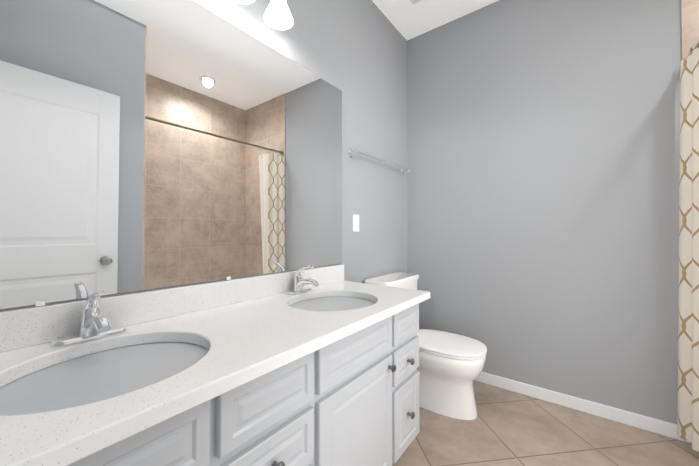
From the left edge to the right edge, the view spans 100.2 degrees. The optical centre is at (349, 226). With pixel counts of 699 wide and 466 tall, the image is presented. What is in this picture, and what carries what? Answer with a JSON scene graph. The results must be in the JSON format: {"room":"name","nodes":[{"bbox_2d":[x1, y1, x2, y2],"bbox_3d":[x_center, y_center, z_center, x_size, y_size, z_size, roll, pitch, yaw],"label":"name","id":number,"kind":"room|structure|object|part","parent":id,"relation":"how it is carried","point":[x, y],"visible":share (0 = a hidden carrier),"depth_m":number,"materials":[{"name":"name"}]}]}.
{"room":"bathroom","nodes":[
{"label":"bathroom","id":0,"kind":"room"},
{"bbox_2d":[0,0,407,311],"bbox_3d":[-0.347,-0.268,1.572,0.120,2.850,2.920,-1,-1,37],"label":"wall","id":1,"kind":"structure","parent":0,"point":[354,52],"depth_m":2.04,"materials":[{"name":"grey paint"}]},
{"bbox_2d":[0,0,341,308],"bbox_3d":[-0.528,-0.330,1.231,0.005,1.098,1.575,-1,-1,37],"label":"mirror","id":2,"kind":"object","parent":1,"relation":"attached to","point":[148,144],"visible":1,"depth_m":1.02,"materials":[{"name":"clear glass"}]},
{"bbox_2d":[36,300,44,305],"bbox_3d":[-0.846,0.209,0.799,0.003,0.013,0.018,-1,-1,37],"label":"mirror clip","id":3,"kind":"object","parent":2,"relation":"attached to","point":[40,303],"depth_m":0.80,"materials":[{"name":"white plastic"}]},
{"bbox_2d":[0,264,343,351],"bbox_3d":[-0.524,0.275,1.210,0.019,0.100,1.596,-1,-1,37],"label":"backsplash","id":4,"kind":"structure","parent":1,"relation":"attached to","point":[19,328],"depth_m":1.00,"materials":[{"name":"white stone"}]},
{"bbox_2d":[232,0,253,3],"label":"sconce","id":5,"kind":"object","parent":1,"relation":"attached to","point":[238,1],"depth_m":1.24,"materials":[{"name":"white glass"}]},
{"bbox_2d":[264,0,292,29],"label":"sconce","id":6,"kind":"object","parent":1,"relation":"attached to","point":[277,15],"depth_m":1.38,"materials":[{"name":"white glass"}]},
{"bbox_2d":[353,214,358,231],"bbox_3d":[0.045,-0.026,1.973,0.009,0.114,0.070,-1,-1,37],"label":"switch plate","id":7,"kind":"object","parent":1,"relation":"attached to","point":[355,223],"visible":1,"depth_m":1.97,"materials":[{"name":"white plastic"}]},
{"bbox_2d":[348,149,410,174],"bbox_3d":[0.261,-0.481,2.207,0.077,0.052,0.792,-1,-1,37],"label":"towel rail","id":8,"kind":"object","parent":1,"relation":"attached to","point":[351,153],"visible":1,"depth_m":2.07,"materials":[{"name":"silver metal"}]},
{"bbox_2d":[372,0,498,39],"bbox_3d":[0.694,-1.747,0.804,2.740,0.080,2.920,-1,-1,37],"label":"ceiling","id":9,"kind":"structure","parent":0,"point":[408,19],"depth_m":2.29,"materials":[{"name":"white paint"}]},
{"bbox_2d":[410,0,421,4],"bbox_3d":[0.501,-1.678,2.032,0.244,0.014,0.244,-1,-1,37],"label":"ceiling vent","id":10,"kind":"object","parent":9,"relation":"in","point":[413,2],"visible":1,"depth_m":2.16,"materials":[{"name":"white plastic"}]},
{"bbox_2d":[407,0,681,423],"bbox_3d":[1.161,-0.257,2.182,1.774,2.850,0.120,-1,-1,37],"label":"wall","id":11,"kind":"structure","parent":0,"point":[543,158],"depth_m":1.94,"materials":[{"name":"grey paint"}]},
{"bbox_2d":[474,372,689,442],"bbox_3d":[1.168,1.127,2.067,1.654,0.078,0.013,-1,-1,37],"label":"baseboard","id":12,"kind":"structure","parent":11,"relation":"attached to","point":[658,426],"depth_m":1.82,"materials":[{"name":"white paint"}]},
{"bbox_2d":[681,0,698,443],"bbox_3d":[2.246,-0.272,1.346,0.966,2.850,0.130,-1,-1,37],"label":"wall tile","id":13,"kind":"structure","parent":11,"relation":"attached to","point":[689,23],"depth_m":1.59,"materials":[{"name":"beige tile"}]},
{"bbox_2d":[392,380,698,465],"bbox_3d":[0.694,1.182,0.750,2.740,0.080,2.920,-1,-1,37],"label":"floor","id":14,"kind":"structure","parent":0,"point":[505,427],"depth_m":1.58,"materials":[{"name":"tile"}]},
{"bbox_2d":[76,300,424,465],"bbox_3d":[-0.312,0.752,1.029,0.567,0.790,1.560,-1,-1,37],"label":"bathroom vanity","id":15,"kind":"object","parent":14,"relation":"on","point":[301,366],"depth_m":0.91,"materials":[{"name":"grey paint"}]},
{"bbox_2d":[0,280,429,465],"bbox_3d":[-0.301,0.340,1.038,0.582,0.035,1.596,-1,-1,37],"label":"countertop","id":16,"kind":"structure","parent":15,"relation":"on","point":[263,336],"depth_m":0.71,"materials":[{"name":"white stone"}]},
{"bbox_2d":[48,290,131,347],"bbox_3d":[-0.701,0.246,0.812,0.161,0.143,0.169,-1,-1,37],"label":"faucet","id":17,"kind":"object","parent":16,"relation":"on","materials":[{"name":"silver metal"}]},
{"bbox_2d":[0,328,231,435],"bbox_3d":[-0.558,0.420,0.690,0.450,0.162,0.480,-1,-1,37],"label":"sink","id":18,"kind":"object","parent":16,"relation":"in","point":[38,391],"depth_m":0.69,"materials":[{"name":"white ceramic"}]},
{"bbox_2d":[284,265,319,295],"bbox_3d":[-0.215,0.258,1.447,0.161,0.143,0.168,-1,-1,37],"label":"faucet","id":19,"kind":"object","parent":16,"relation":"on","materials":[{"name":"silver metal"}]},
{"bbox_2d":[280,292,379,315],"bbox_3d":[-0.073,0.431,1.324,0.450,0.162,0.480,-1,-1,37],"label":"sink","id":20,"kind":"object","parent":16,"relation":"in","point":[330,303],"depth_m":1.39,"materials":[{"name":"white ceramic"}]},
{"bbox_2d":[364,272,486,419],"bbox_3d":[0.531,0.764,1.984,0.733,0.800,0.504,-1,-1,37],"label":"toilet","id":21,"kind":"object","parent":14,"relation":"on","point":[450,367],"visible":0.65,"depth_m":1.80,"materials":[{"name":"white ceramic"}]},
{"bbox_3d":[0.322,0.385,2.150,0.208,0.034,0.504,-1,-1,37],"label":"tank lid","id":22,"kind":"part","parent":21,"relation":"part of","materials":[{"name":"white ceramic"}]},
{"bbox_3d":[0.321,0.588,2.147,0.190,0.370,0.480,-1,-1,37],"label":"tank","id":23,"kind":"part","parent":21,"relation":"part of","materials":[{"name":"white ceramic"}]},
{"bbox_3d":[0.589,0.971,1.935,0.578,0.386,0.374,-1,-1,37],"label":"bowl","id":24,"kind":"part","parent":21,"relation":"part of","materials":[{"name":"white ceramic"}]},
{"bbox_3d":[0.617,0.751,1.918,0.515,0.018,0.380,-1,-1,37],"label":"seat lid","id":25,"kind":"part","parent":21,"relation":"part of","materials":[{"name":"white plastic"}]},
{"bbox_3d":[0.619,0.768,1.917,0.512,0.014,0.380,-1,-1,37],"label":"seat","id":26,"kind":"part","parent":21,"relation":"part of","materials":[{"name":"white plastic"}]},
{"bbox_3d":[1.261,-0.294,0.148,0.855,2.850,0.010,-1,-1,37],"label":"wall tile","id":27,"kind":"structure","parent":0,"visible":0},
{"bbox_2d":[677,41,698,451],"bbox_3d":[1.413,0.056,0.963,0.201,2.109,1.479,-1,-1,37],"label":"shower curtain","id":28,"kind":"object","parent":27,"relation":"attached to","point":[688,371],"visible":1,"depth_m":1.53,"materials":[{"name":"beige fabric"}]},
{"bbox_3d":[1.440,-0.974,0.962,0.102,0.048,1.479,-1,-1,37],"label":"rod","id":29,"kind":"part","parent":28,"relation":"part of","materials":[{"name":"silver metal"}]}
]}

